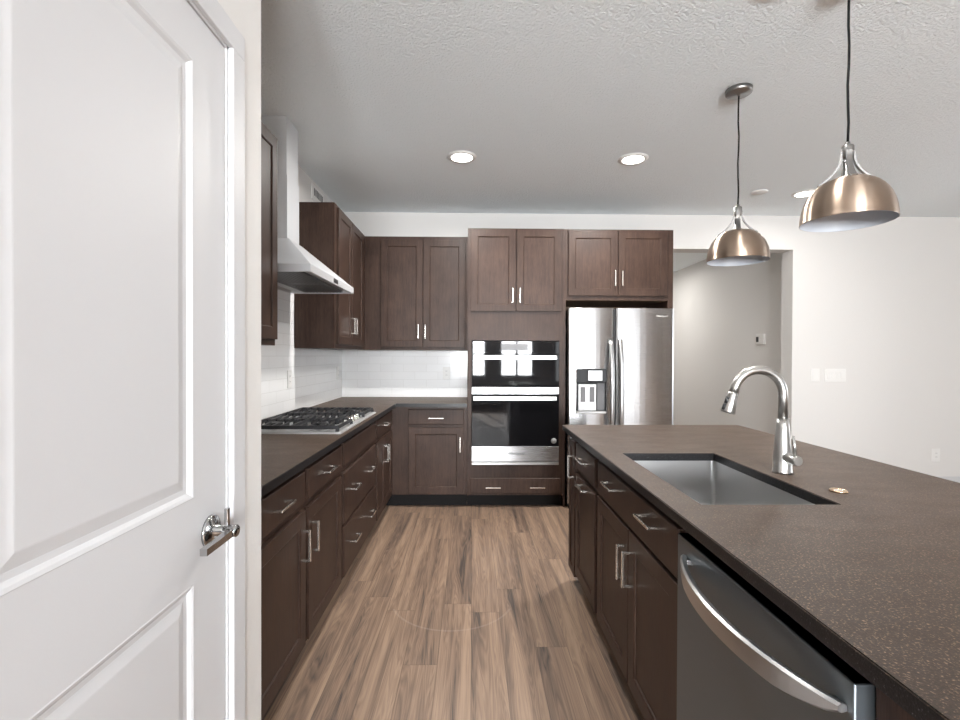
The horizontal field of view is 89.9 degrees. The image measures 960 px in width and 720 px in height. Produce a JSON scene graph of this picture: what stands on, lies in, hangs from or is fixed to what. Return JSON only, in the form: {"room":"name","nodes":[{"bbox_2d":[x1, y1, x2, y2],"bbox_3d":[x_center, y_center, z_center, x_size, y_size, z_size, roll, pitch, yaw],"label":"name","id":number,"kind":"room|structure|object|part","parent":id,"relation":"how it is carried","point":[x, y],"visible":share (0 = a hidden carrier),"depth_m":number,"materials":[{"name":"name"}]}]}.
{"room":"kitchen","nodes":[
{"label":"kitchen","id":0,"kind":"room"},
{"bbox_2d":[217,0,260,719],"bbox_3d":[-0.974,-0.040,-1.474,0.864,2.753,5.517,0,0,-1],"label":"wall","id":1,"kind":"structure","parent":0,"point":[245,15],"depth_m":1.24,"materials":[{"name":"white paint"}]},
{"bbox_2d":[0,0,239,719],"bbox_3d":[-0.570,0.297,0.771,0.094,2.014,0.680,0,0,-1],"label":"door","id":2,"kind":"structure","parent":1,"relation":"in","point":[115,526],"depth_m":0.76,"materials":[{"name":"grey paint"}]},
{"bbox_3d":[-0.538,0.372,0.995,0.014,0.017,0.123,0,0,-1],"label":"lever","id":3,"kind":"part","parent":2,"relation":"part of","materials":[{"name":"silver metal"}]},
{"bbox_3d":[-0.558,0.372,1.047,0.059,0.069,0.069,0,0,-1],"label":"handle","id":4,"kind":"part","parent":2,"relation":"part of","materials":[{"name":"silver metal"}]},
{"bbox_2d":[186,0,244,719],"bbox_3d":[-0.632,0.271,0.769,0.130,2.096,0.813,0,0,-1],"label":"trim","id":5,"kind":"structure","parent":1,"relation":"attached to","point":[210,12],"depth_m":1.12,"materials":[{"name":"grey paint"}]},
{"bbox_2d":[298,164,333,406],"bbox_3d":[-1.415,-0.080,3.012,0.127,2.753,3.571,0,0,-1],"label":"wall","id":6,"kind":"structure","parent":0,"point":[304,181],"depth_m":3.75,"materials":[{"name":"white paint"}]},
{"bbox_2d":[261,121,277,344],"bbox_3d":[-1.152,-0.601,1.949,0.343,1.062,0.989,0,0,-1],"label":"upper cabinet","id":7,"kind":"object","parent":6,"relation":"attached to","point":[269,142],"visible":0.06,"depth_m":2.35,"materials":[{"name":"brown wood"}]},
{"bbox_2d":[261,289,341,419],"bbox_3d":[-1.348,-0.075,3.034,0.009,0.914,3.512,0,0,-1],"label":"tiled wall","id":8,"kind":"structure","parent":6,"relation":"attached to","point":[315,381],"depth_m":3.45,"materials":[{"name":"white tile"}]},
{"bbox_2d":[287,370,291,387],"bbox_3d":[-1.345,0.135,3.401,0.009,0.124,0.074,0,0,-1],"label":"wall outlet","id":9,"kind":"object","parent":8,"relation":"attached to","point":[289,372],"visible":1,"depth_m":3.39,"materials":[{"name":"white plastic"}]},
{"bbox_2d":[261,116,353,293],"bbox_3d":[-1.113,-0.961,2.961,0.450,0.987,0.914,0,0,-1],"label":"range hood","id":10,"kind":"object","parent":6,"relation":"attached to","point":[299,271],"visible":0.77,"depth_m":2.87,"materials":[{"name":"silver metal"}]},
{"bbox_2d":[311,183,323,201],"bbox_3d":[-1.357,-1.372,4.031,0.012,0.117,0.305,0,0,-1],"label":"air vent","id":11,"kind":"object","parent":6,"relation":"in","point":[316,195],"visible":0.88,"depth_m":3.98,"materials":[{"name":"white plastic"}]},
{"bbox_2d":[294,202,364,349],"bbox_3d":[-1.188,-0.622,4.141,0.343,1.060,1.290,0,0,-1],"label":"upper cabinet","id":12,"kind":"object","parent":6,"relation":"attached to","point":[321,321],"visible":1,"depth_m":3.50,"materials":[{"name":"brown wood"}]},
{"bbox_3d":[-1.054,-0.623,3.750,0.018,1.008,0.396,0,0,-1],"label":"door","id":13,"kind":"part","parent":12,"relation":"part of","materials":[{"name":"brown wood"}]},
{"bbox_3d":[-1.031,-0.277,3.916,0.034,0.131,0.010,0,0,-1],"label":"handle","id":14,"kind":"part","parent":12,"relation":"part of","materials":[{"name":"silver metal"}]},
{"bbox_3d":[-1.060,-0.626,4.157,0.018,1.008,0.399,0,0,-1],"label":"door","id":15,"kind":"part","parent":12,"relation":"part of","materials":[{"name":"brown wood"}]},
{"bbox_2d":[262,503,643,719],"bbox_3d":[2.355,1.342,2.260,7.653,0.051,13.106,0,0,-1],"label":"floor","id":16,"kind":"structure","parent":0,"point":[442,612],"depth_m":2.29,"materials":[{"name":"brown wood"}]},
{"bbox_2d":[261,445,341,719],"bbox_3d":[-1.011,0.867,1.933,0.644,0.882,1.276,0,0,-1],"label":"base cabinet","id":17,"kind":"object","parent":16,"relation":"on","point":[301,516],"visible":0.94,"depth_m":1.90,"materials":[{"name":"brown wood"}]},
{"bbox_3d":[-0.728,0.527,1.729,0.018,0.130,0.526,0,0,-1],"label":"drawer","id":18,"kind":"part","parent":17,"relation":"part of","materials":[{"name":"brown wood"}]},
{"bbox_3d":[-0.729,0.904,1.735,0.018,0.563,0.531,0,0,-1],"label":"door","id":19,"kind":"part","parent":17,"relation":"part of","materials":[{"name":"brown wood"}]},
{"bbox_3d":[-0.701,0.525,1.730,0.034,0.010,0.131,0,0,-1],"label":"handle","id":20,"kind":"part","parent":17,"relation":"part of","materials":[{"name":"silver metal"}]},
{"bbox_3d":[-0.706,0.757,1.959,0.034,0.131,0.010,0,0,-1],"label":"handle","id":21,"kind":"part","parent":17,"relation":"part of","materials":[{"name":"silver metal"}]},
{"bbox_3d":[-0.708,0.756,2.068,0.034,0.131,0.010,0,0,-1],"label":"handle","id":22,"kind":"part","parent":17,"relation":"part of","materials":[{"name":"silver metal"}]},
{"bbox_3d":[-0.737,0.522,2.294,0.018,0.130,0.523,0,0,-1],"label":"drawer","id":23,"kind":"part","parent":17,"relation":"part of","materials":[{"name":"brown wood"}]},
{"bbox_3d":[-0.738,0.899,2.291,0.018,0.563,0.510,0,0,-1],"label":"door","id":24,"kind":"part","parent":17,"relation":"part of","materials":[{"name":"brown wood"}]},
{"bbox_3d":[-0.711,0.520,2.295,0.034,0.010,0.131,0,0,-1],"label":"handle","id":25,"kind":"part","parent":17,"relation":"part of","materials":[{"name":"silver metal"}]},
{"bbox_2d":[261,397,466,496],"bbox_3d":[-0.720,0.400,3.049,1.249,0.032,3.509,0,0,-1],"label":"countertop","id":26,"kind":"structure","parent":17,"relation":"on","point":[283,456],"depth_m":2.31,"materials":[{"name":"black stone"}]},
{"bbox_2d":[261,407,375,433],"bbox_3d":[-1.005,0.359,2.973,0.538,0.048,0.917,0,0,-1],"label":"gas cooktop","id":27,"kind":"object","parent":26,"relation":"in","point":[304,420],"visible":0.96,"depth_m":2.81,"materials":[{"name":"silver metal"}]},
{"bbox_2d":[340,422,375,579],"bbox_3d":[-1.028,0.857,3.022,0.644,0.882,0.899,0,0,-1],"label":"base cabinet","id":28,"kind":"object","parent":16,"relation":"on","point":[358,472],"visible":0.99,"depth_m":2.88,"materials":[{"name":"brown wood"}]},
{"bbox_3d":[-0.721,1.037,2.812,0.034,0.010,0.131,0,0,-1],"label":"handle","id":29,"kind":"part","parent":28,"relation":"part of","materials":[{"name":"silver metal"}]},
{"bbox_3d":[-0.720,0.737,2.809,0.034,0.010,0.131,0,0,-1],"label":"handle","id":30,"kind":"part","parent":28,"relation":"part of","materials":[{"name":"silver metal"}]},
{"bbox_3d":[-0.749,0.510,3.026,0.018,0.124,0.853,0,0,-1],"label":"panel","id":31,"kind":"part","parent":28,"relation":"part of","materials":[{"name":"brown wood"}]},
{"bbox_3d":[-0.751,1.037,3.030,0.018,0.274,0.853,0,0,-1],"label":"drawer","id":32,"kind":"part","parent":28,"relation":"part of","materials":[{"name":"brown wood"}]},
{"bbox_3d":[-0.750,0.746,3.028,0.018,0.277,0.853,0,0,-1],"label":"drawer","id":33,"kind":"part","parent":28,"relation":"part of","materials":[{"name":"brown wood"}]},
{"bbox_2d":[374,411,391,520],"bbox_3d":[-1.042,0.850,3.833,0.644,0.882,0.723,0,0,-1],"label":"base cabinet","id":34,"kind":"object","parent":16,"relation":"on","point":[383,441],"visible":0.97,"depth_m":3.76,"materials":[{"name":"brown wood"}]},
{"bbox_3d":[-0.760,0.887,3.661,0.018,0.564,0.319,0,0,-1],"label":"door","id":35,"kind":"part","parent":34,"relation":"part of","materials":[{"name":"brown wood"}]},
{"bbox_3d":[-0.762,0.504,3.821,0.018,0.132,0.645,0,0,-1],"label":"drawer","id":36,"kind":"part","parent":34,"relation":"part of","materials":[{"name":"brown wood"}]},
{"bbox_3d":[-0.736,0.739,3.787,0.034,0.131,0.010,0,0,-1],"label":"handle","id":37,"kind":"part","parent":34,"relation":"part of","materials":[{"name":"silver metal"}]},
{"bbox_3d":[-0.766,0.884,3.987,0.018,0.564,0.319,0,0,-1],"label":"door","id":38,"kind":"part","parent":34,"relation":"part of","materials":[{"name":"brown wood"}]},
{"bbox_2d":[386,407,466,504],"bbox_3d":[-0.747,0.845,4.476,1.255,0.882,0.657,0,0,-1],"label":"base cabinet","id":39,"kind":"object","parent":16,"relation":"on","point":[429,444],"visible":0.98,"depth_m":4.20,"materials":[{"name":"brown wood"}]},
{"bbox_3d":[-0.383,0.497,4.194,0.486,0.131,0.018,0,0,-1],"label":"drawer","id":40,"kind":"part","parent":39,"relation":"part of","materials":[{"name":"brown wood"}]},
{"bbox_3d":[-0.383,0.877,4.197,0.479,0.580,0.018,0,0,-1],"label":"door","id":41,"kind":"part","parent":39,"relation":"part of","materials":[{"name":"brown wood"}]},
{"bbox_2d":[467,228,563,504],"bbox_3d":[0.306,0.070,4.489,0.841,2.441,0.662,0,0,-1],"label":"tall cabinet","id":42,"kind":"object","parent":16,"relation":"on","point":[516,276],"visible":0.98,"depth_m":4.20,"materials":[{"name":"brown wood"}]},
{"bbox_3d":[0.113,1.109,4.181,0.131,0.010,0.034,0,0,-1],"label":"handle","id":43,"kind":"part","parent":42,"relation":"part of","materials":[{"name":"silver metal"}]},
{"bbox_3d":[0.116,-0.779,4.191,0.391,0.709,0.018,0,0,-1],"label":"door","id":44,"kind":"part","parent":42,"relation":"part of","materials":[{"name":"brown wood"}]},
{"bbox_3d":[0.308,1.101,4.211,0.789,0.132,0.018,0,0,-1],"label":"drawer","id":45,"kind":"part","parent":42,"relation":"part of","materials":[{"name":"brown wood"}]},
{"bbox_2d":[472,341,558,464],"bbox_3d":[0.304,0.372,4.432,0.757,1.074,0.603,0,0,-1],"label":"wall oven","id":46,"kind":"object","parent":42,"relation":"in","point":[515,384],"visible":1,"depth_m":4.17,"materials":[{"name":"black"}]},
{"bbox_3d":[0.302,-0.021,4.148,0.721,0.038,0.043,0,0,-1],"label":"handle","id":47,"kind":"part","parent":46,"relation":"part of","materials":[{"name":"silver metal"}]},
{"bbox_3d":[0.306,0.900,4.188,0.757,0.023,0.020,0,0,-1],"label":"vent trim","id":48,"kind":"part","parent":46,"relation":"part of","materials":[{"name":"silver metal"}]},
{"bbox_3d":[0.309,0.091,4.180,0.757,0.282,0.023,0,0,-1],"label":"microwave door","id":49,"kind":"part","parent":46,"relation":"part of","materials":[{"name":"black glass"}]},
{"bbox_3d":[0.306,0.815,4.186,0.757,0.132,0.023,0,0,-1],"label":"panel","id":50,"kind":"part","parent":46,"relation":"part of","materials":[{"name":"silver metal"}]},
{"bbox_3d":[0.309,-0.108,4.179,0.757,0.109,0.022,0,0,-1],"label":"control panel","id":51,"kind":"part","parent":46,"relation":"part of","materials":[{"name":"black glass"}]},
{"bbox_3d":[0.499,1.111,4.187,0.131,0.010,0.034,0,0,-1],"label":"handle","id":52,"kind":"part","parent":42,"relation":"part of","materials":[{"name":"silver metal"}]},
{"bbox_3d":[0.513,-0.778,4.197,0.389,0.709,0.018,0,0,-1],"label":"door","id":53,"kind":"part","parent":42,"relation":"part of","materials":[{"name":"brown wood"}]},
{"bbox_2d":[567,437,577,576],"bbox_3d":[0.820,0.866,2.784,0.652,0.882,0.180,0,0,-1],"label":"base cabinet","id":54,"kind":"object","parent":16,"relation":"on","point":[572,470],"visible":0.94,"depth_m":2.78,"materials":[{"name":"brown wood"}]},
{"bbox_3d":[0.513,0.605,2.732,0.034,0.131,0.010,0,0,-1],"label":"handle","id":55,"kind":"part","parent":54,"relation":"part of","materials":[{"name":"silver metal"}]},
{"bbox_2d":[575,443,599,612],"bbox_3d":[0.825,0.869,2.466,0.652,0.882,0.453,0,0,-1],"label":"base cabinet","id":56,"kind":"object","parent":16,"relation":"on","point":[586,485],"visible":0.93,"depth_m":2.42,"materials":[{"name":"brown wood"}]},
{"bbox_3d":[0.517,0.518,2.462,0.034,0.010,0.131,0,0,-1],"label":"handle","id":57,"kind":"part","parent":56,"relation":"part of","materials":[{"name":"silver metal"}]},
{"bbox_3d":[0.517,0.658,2.463,0.034,0.010,0.131,0,0,-1],"label":"handle","id":58,"kind":"part","parent":56,"relation":"part of","materials":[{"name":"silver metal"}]},
{"bbox_3d":[0.544,0.531,2.464,0.018,0.137,0.414,0,0,-1],"label":"drawer","id":59,"kind":"part","parent":56,"relation":"part of","materials":[{"name":"brown wood"}]},
{"bbox_2d":[561,229,672,506],"bbox_3d":[1.209,0.074,4.503,0.961,2.438,0.662,0,0,-1],"label":"tall cabinet","id":60,"kind":"object","parent":16,"relation":"on","point":[614,269],"visible":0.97,"depth_m":4.21,"materials":[{"name":"brown wood"}]},
{"bbox_3d":[0.987,-0.843,4.205,0.430,0.561,0.018,0,0,-1],"label":"door","id":61,"kind":"part","parent":60,"relation":"part of","materials":[{"name":"brown wood"}]},
{"bbox_3d":[1.425,-0.841,4.212,0.432,0.561,0.018,0,0,-1],"label":"door","id":62,"kind":"part","parent":60,"relation":"part of","materials":[{"name":"brown wood"}]},
{"bbox_2d":[565,308,673,506],"bbox_3d":[1.218,0.417,4.434,0.927,1.734,0.720,0,0,-1],"label":"refrigerator","id":63,"kind":"object","parent":16,"relation":"on","point":[619,362],"visible":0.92,"depth_m":4.16,"materials":[{"name":"grey metal"}]},
{"bbox_3d":[0.957,0.398,4.187,0.398,1.693,0.074,0,0,-1],"label":"door","id":64,"kind":"part","parent":63,"relation":"part of","materials":[{"name":"silver metal"}]},
{"bbox_3d":[0.959,0.134,4.174,0.262,0.117,0.059,0,0,-1],"label":"dispenser panel","id":65,"kind":"part","parent":63,"relation":"part of","materials":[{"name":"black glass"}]},
{"bbox_3d":[1.124,0.306,4.121,0.041,0.965,0.098,0,0,-1],"label":"handle","id":66,"kind":"part","parent":63,"relation":"part of","materials":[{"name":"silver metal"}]},
{"bbox_3d":[1.207,0.306,4.122,0.041,0.965,0.098,0,0,-1],"label":"handle","id":67,"kind":"part","parent":63,"relation":"part of","materials":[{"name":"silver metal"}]},
{"bbox_3d":[1.428,0.400,4.194,0.514,1.693,0.074,0,0,-1],"label":"door","id":68,"kind":"part","parent":63,"relation":"part of","materials":[{"name":"silver metal"}]},
{"bbox_2d":[597,461,687,719],"bbox_3d":[0.836,0.875,1.786,0.652,0.882,0.904,0,0,-1],"label":"base cabinet","id":69,"kind":"object","parent":16,"relation":"on","point":[637,542],"visible":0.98,"depth_m":1.67,"materials":[{"name":"brown wood"}]},
{"bbox_3d":[0.526,0.518,1.969,0.034,0.010,0.131,0,0,-1],"label":"handle","id":70,"kind":"part","parent":69,"relation":"part of","materials":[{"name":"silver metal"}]},
{"bbox_3d":[0.550,0.909,1.993,0.018,0.569,0.432,0,0,-1],"label":"door","id":71,"kind":"part","parent":69,"relation":"part of","materials":[{"name":"brown wood"}]},
{"bbox_3d":[0.527,0.758,1.806,0.034,0.131,0.010,0,0,-1],"label":"handle","id":72,"kind":"part","parent":69,"relation":"part of","materials":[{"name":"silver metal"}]},
{"bbox_3d":[0.528,0.758,1.740,0.034,0.131,0.010,0,0,-1],"label":"handle","id":73,"kind":"part","parent":69,"relation":"part of","materials":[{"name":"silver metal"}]},
{"bbox_3d":[0.555,0.541,1.774,0.018,0.145,0.864,0,0,-1],"label":"panel","id":74,"kind":"part","parent":69,"relation":"part of","materials":[{"name":"brown wood"}]},
{"bbox_3d":[0.532,0.521,1.553,0.034,0.010,0.131,0,0,-1],"label":"handle","id":75,"kind":"part","parent":69,"relation":"part of","materials":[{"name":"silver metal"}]},
{"bbox_3d":[0.557,0.913,1.558,0.018,0.569,0.424,0,0,-1],"label":"door","id":76,"kind":"part","parent":69,"relation":"part of","materials":[{"name":"brown wood"}]},
{"bbox_2d":[677,533,875,719],"bbox_3d":[0.798,0.888,1.022,0.651,0.853,0.611,0,0,-1],"label":"dishwasher","id":77,"kind":"object","parent":16,"relation":"on","point":[740,656],"visible":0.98,"depth_m":0.97,"materials":[{"name":"silver metal"}]},
{"bbox_2d":[876,687,915,719],"bbox_3d":[0.873,0.875,1.756,0.618,0.882,2.238,0,0,-1],"label":"base cabinet","id":78,"kind":"object","parent":16,"relation":"on","point":[886,708],"visible":0.02,"depth_m":0.69,"materials":[{"name":"brown wood"}]},
{"bbox_2d":[562,425,959,719],"bbox_3d":[1.050,0.419,1.680,1.068,0.032,2.454,0,0,-1],"label":"countertop","id":79,"kind":"structure","parent":78,"relation":"on","point":[871,571],"depth_m":1.08,"materials":[{"name":"black stone"}]},
{"bbox_2d":[635,461,814,504],"bbox_3d":[0.810,0.552,1.702,0.434,0.234,0.749,0,0,-1],"label":"sink","id":80,"kind":"object","parent":79,"relation":"in","point":[705,482],"visible":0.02,"depth_m":2.05,"materials":[{"name":"grey metal"}]},
{"bbox_2d":[720,366,802,474],"bbox_3d":[0.987,0.211,1.692,0.257,0.382,0.116,0,0,-1],"label":"faucet","id":81,"kind":"object","parent":79,"relation":"on","point":[783,461],"visible":1,"depth_m":1.70,"materials":[{"name":"silver metal"}]},
{"bbox_3d":[0.994,0.117,1.717,0.210,0.195,0.032,0,0,-1],"label":"spout","id":82,"kind":"part","parent":81,"relation":"part of","materials":[{"name":"silver metal"}]},
{"bbox_3d":[1.083,0.344,1.678,0.034,0.035,0.084,0,0,-1],"label":"handle","id":83,"kind":"part","parent":81,"relation":"part of","materials":[{"name":"silver metal"}]},
{"bbox_3d":[1.080,0.299,1.651,0.020,0.078,0.012,0,0,-1],"label":"lever","id":84,"kind":"part","parent":81,"relation":"part of","materials":[{"name":"silver metal"}]},
{"bbox_2d":[828,487,847,493],"bbox_3d":[1.102,0.401,1.480,0.050,0.007,0.050,0,0,-1],"label":"button","id":85,"kind":"object","parent":79,"relation":"on","point":[835,490],"visible":1,"depth_m":1.47,"materials":[{"name":"gold metal"}]},
{"bbox_2d":[261,0,959,272],"bbox_3d":[2.366,-1.487,2.236,7.653,0.102,13.106,0,0,-1],"label":"ceiling","id":86,"kind":"structure","parent":0,"point":[547,96],"depth_m":2.69,"materials":[{"name":"white paint"}]},
{"bbox_2d":[447,151,476,162],"bbox_3d":[-0.130,-1.450,3.445,0.211,0.010,0.211,0,0,-1],"label":"recessed light","id":87,"kind":"object","parent":86,"relation":"in","point":[455,156],"visible":1,"depth_m":3.42,"materials":[{"name":"white plastic"}]},
{"bbox_2d":[618,153,647,164],"bbox_3d":[1.104,-1.446,3.470,0.211,0.010,0.211,0,0,-1],"label":"recessed light","id":88,"kind":"object","parent":86,"relation":"in","point":[632,158],"visible":1,"depth_m":3.45,"materials":[{"name":"white"}]},
{"bbox_2d":[706,83,770,265],"bbox_3d":[1.379,-0.985,2.570,0.305,0.914,0.305,0,0,-1],"label":"pendant light","id":89,"kind":"object","parent":86,"relation":"hanging from","point":[739,246],"visible":1,"depth_m":2.52,"materials":[{"name":"silver metal"}]},
{"bbox_3d":[1.328,-0.735,2.594,0.079,0.121,0.019,0,1,24],"label":"yoke arm","id":90,"kind":"part","parent":89,"relation":"part of","materials":[{"name":"silver metal"}]},
{"bbox_3d":[1.356,-0.735,2.521,0.019,0.121,0.079,0,1,24],"label":"yoke arm","id":91,"kind":"part","parent":89,"relation":"part of","materials":[{"name":"silver metal"}]},
{"bbox_3d":[1.378,-0.612,2.573,0.305,0.168,0.305,0,0,-1],"label":"lamp shade","id":92,"kind":"part","parent":89,"relation":"part of","materials":[{"name":"silver metal"}]},
{"bbox_3d":[1.380,-1.123,2.568,0.014,0.590,0.009,0,0,-1],"label":"cord","id":93,"kind":"part","parent":89,"relation":"part of","materials":[{"name":"black plastic"}]},
{"bbox_3d":[1.429,-0.735,2.549,0.079,0.121,0.019,0,1,24],"label":"yoke arm","id":94,"kind":"part","parent":89,"relation":"part of","materials":[{"name":"silver metal"}]},
{"bbox_2d":[751,189,767,194],"bbox_3d":[2.414,-1.447,4.155,0.132,0.010,0.132,0,0,-1],"label":"smoke detector","id":95,"kind":"object","parent":86,"relation":"attached to","point":[761,191],"visible":1,"depth_m":4.14,"materials":[{"name":"white plastic"}]},
{"bbox_2d":[791,189,815,197],"bbox_3d":[2.830,-1.446,4.187,0.211,0.010,0.211,0,0,-1],"label":"recessed light","id":96,"kind":"object","parent":86,"relation":"in","point":[804,193],"visible":0.79,"depth_m":4.17,"materials":[{"name":"white"}]},
{"bbox_2d":[799,0,899,231],"bbox_3d":[1.391,-0.979,1.818,0.305,0.914,0.305,0,0,-1],"label":"pendant light","id":97,"kind":"object","parent":86,"relation":"hanging from","point":[853,200],"visible":1,"depth_m":1.78,"materials":[{"name":"silver metal"}]},
{"bbox_3d":[1.340,-0.729,1.843,0.079,0.121,0.019,0,1,24],"label":"yoke arm","id":98,"kind":"part","parent":97,"relation":"part of","materials":[{"name":"silver metal"}]},
{"bbox_2d":[842,162,849,176],"bbox_3d":[1.390,-0.712,1.820,0.056,0.071,0.056,0,0,-1],"label":"socket","id":99,"kind":"object","parent":97,"relation":"attached to","point":[846,165],"depth_m":1.81,"materials":[{"name":"silver metal"}]},
{"bbox_3d":[1.392,-1.116,1.817,0.014,0.590,0.009,0,0,-1],"label":"cord","id":100,"kind":"part","parent":97,"relation":"part of","materials":[{"name":"black plastic"}]},
{"bbox_3d":[1.390,-0.606,1.821,0.305,0.168,0.305,0,0,-1],"label":"lamp shade","id":101,"kind":"part","parent":97,"relation":"part of","materials":[{"name":"silver metal"}]},
{"bbox_3d":[1.368,-0.728,1.769,0.019,0.121,0.079,0,1,24],"label":"yoke arm","id":102,"kind":"part","parent":97,"relation":"part of","materials":[{"name":"silver metal"}]},
{"bbox_3d":[1.441,-0.728,1.797,0.079,0.121,0.019,0,1,24],"label":"yoke arm","id":103,"kind":"part","parent":97,"relation":"part of","materials":[{"name":"silver metal"}]},
{"bbox_2d":[344,212,959,475],"bbox_3d":[2.317,-0.083,4.948,7.653,2.753,0.178,0,0,-1],"label":"wall","id":104,"kind":"structure","parent":0,"point":[880,304],"depth_m":4.88,"materials":[{"name":"white paint"}]},
{"bbox_2d":[342,350,467,396],"bbox_3d":[-0.748,0.135,4.806,1.250,0.467,0.009,0,0,-1],"label":"tiled wall","id":105,"kind":"structure","parent":104,"relation":"attached to","point":[365,373],"depth_m":4.80,"materials":[{"name":"white tile"}]},
{"bbox_2d":[443,367,449,378],"bbox_3d":[-0.335,0.132,4.804,0.074,0.124,0.009,0,0,-1],"label":"wall outlet","id":106,"kind":"object","parent":105,"relation":"attached to","point":[446,370],"visible":1,"depth_m":4.80,"materials":[{"name":"white plastic"}]},
{"bbox_2d":[365,236,467,350],"bbox_3d":[-0.597,-0.624,4.622,0.960,1.060,0.349,0,0,-1],"label":"upper cabinet","id":107,"kind":"object","parent":104,"relation":"attached to","point":[416,288],"visible":1,"depth_m":4.49,"materials":[{"name":"brown wood"}]},
{"bbox_3d":[-0.730,-0.620,4.489,0.390,0.998,0.018,0,0,-1],"label":"door","id":108,"kind":"part","parent":107,"relation":"part of","materials":[{"name":"brown wood"}]},
{"bbox_3d":[-0.333,-0.619,4.495,0.390,0.998,0.018,0,0,-1],"label":"door","id":109,"kind":"part","parent":107,"relation":"part of","materials":[{"name":"brown wood"}]},
{"bbox_2d":[811,369,819,381],"bbox_3d":[3.399,0.153,4.873,0.086,0.132,0.010,0,0,-1],"label":"light switch","id":110,"kind":"object","parent":104,"relation":"attached to","point":[815,373],"visible":1,"depth_m":4.87,"materials":[{"name":"white plastic"}]},
{"bbox_2d":[824,369,845,381],"bbox_3d":[3.596,0.157,4.876,0.217,0.122,0.010,0,0,-1],"label":"light switch","id":111,"kind":"object","parent":104,"relation":"attached to","point":[830,375],"visible":1,"depth_m":4.87,"materials":[{"name":"white plastic"}]},
{"bbox_2d":[931,449,939,461],"bbox_3d":[4.647,0.970,4.901,0.084,0.132,0.009,0,0,-1],"label":"wall outlet","id":112,"kind":"object","parent":104,"relation":"attached to","point":[935,452],"visible":1,"depth_m":4.90,"materials":[{"name":"white plastic"}]},
{"bbox_2d":[935,476,959,482],"bbox_3d":[4.585,1.245,4.901,2.855,0.114,0.013,0,0,-1],"label":"baseboard","id":113,"kind":"structure","parent":104,"relation":"attached to","point":[952,478],"depth_m":4.90,"materials":[{"name":"grey paint"}]},
{"bbox_2d":[673,253,781,434],"bbox_3d":[3.350,-0.097,6.936,0.102,2.753,3.764,0,0,-1],"label":"wall","id":114,"kind":"structure","parent":0,"point":[719,311],"depth_m":6.50,"materials":[{"name":"white paint"}]},
{"bbox_2d":[756,333,765,344],"bbox_3d":[3.307,-0.246,5.671,0.025,0.127,0.152,0,0,-1],"label":"thermostat","id":115,"kind":"object","parent":114,"relation":"attached to","point":[760,338],"visible":1,"depth_m":5.65,"materials":[{"name":"white plastic"}]}
]}

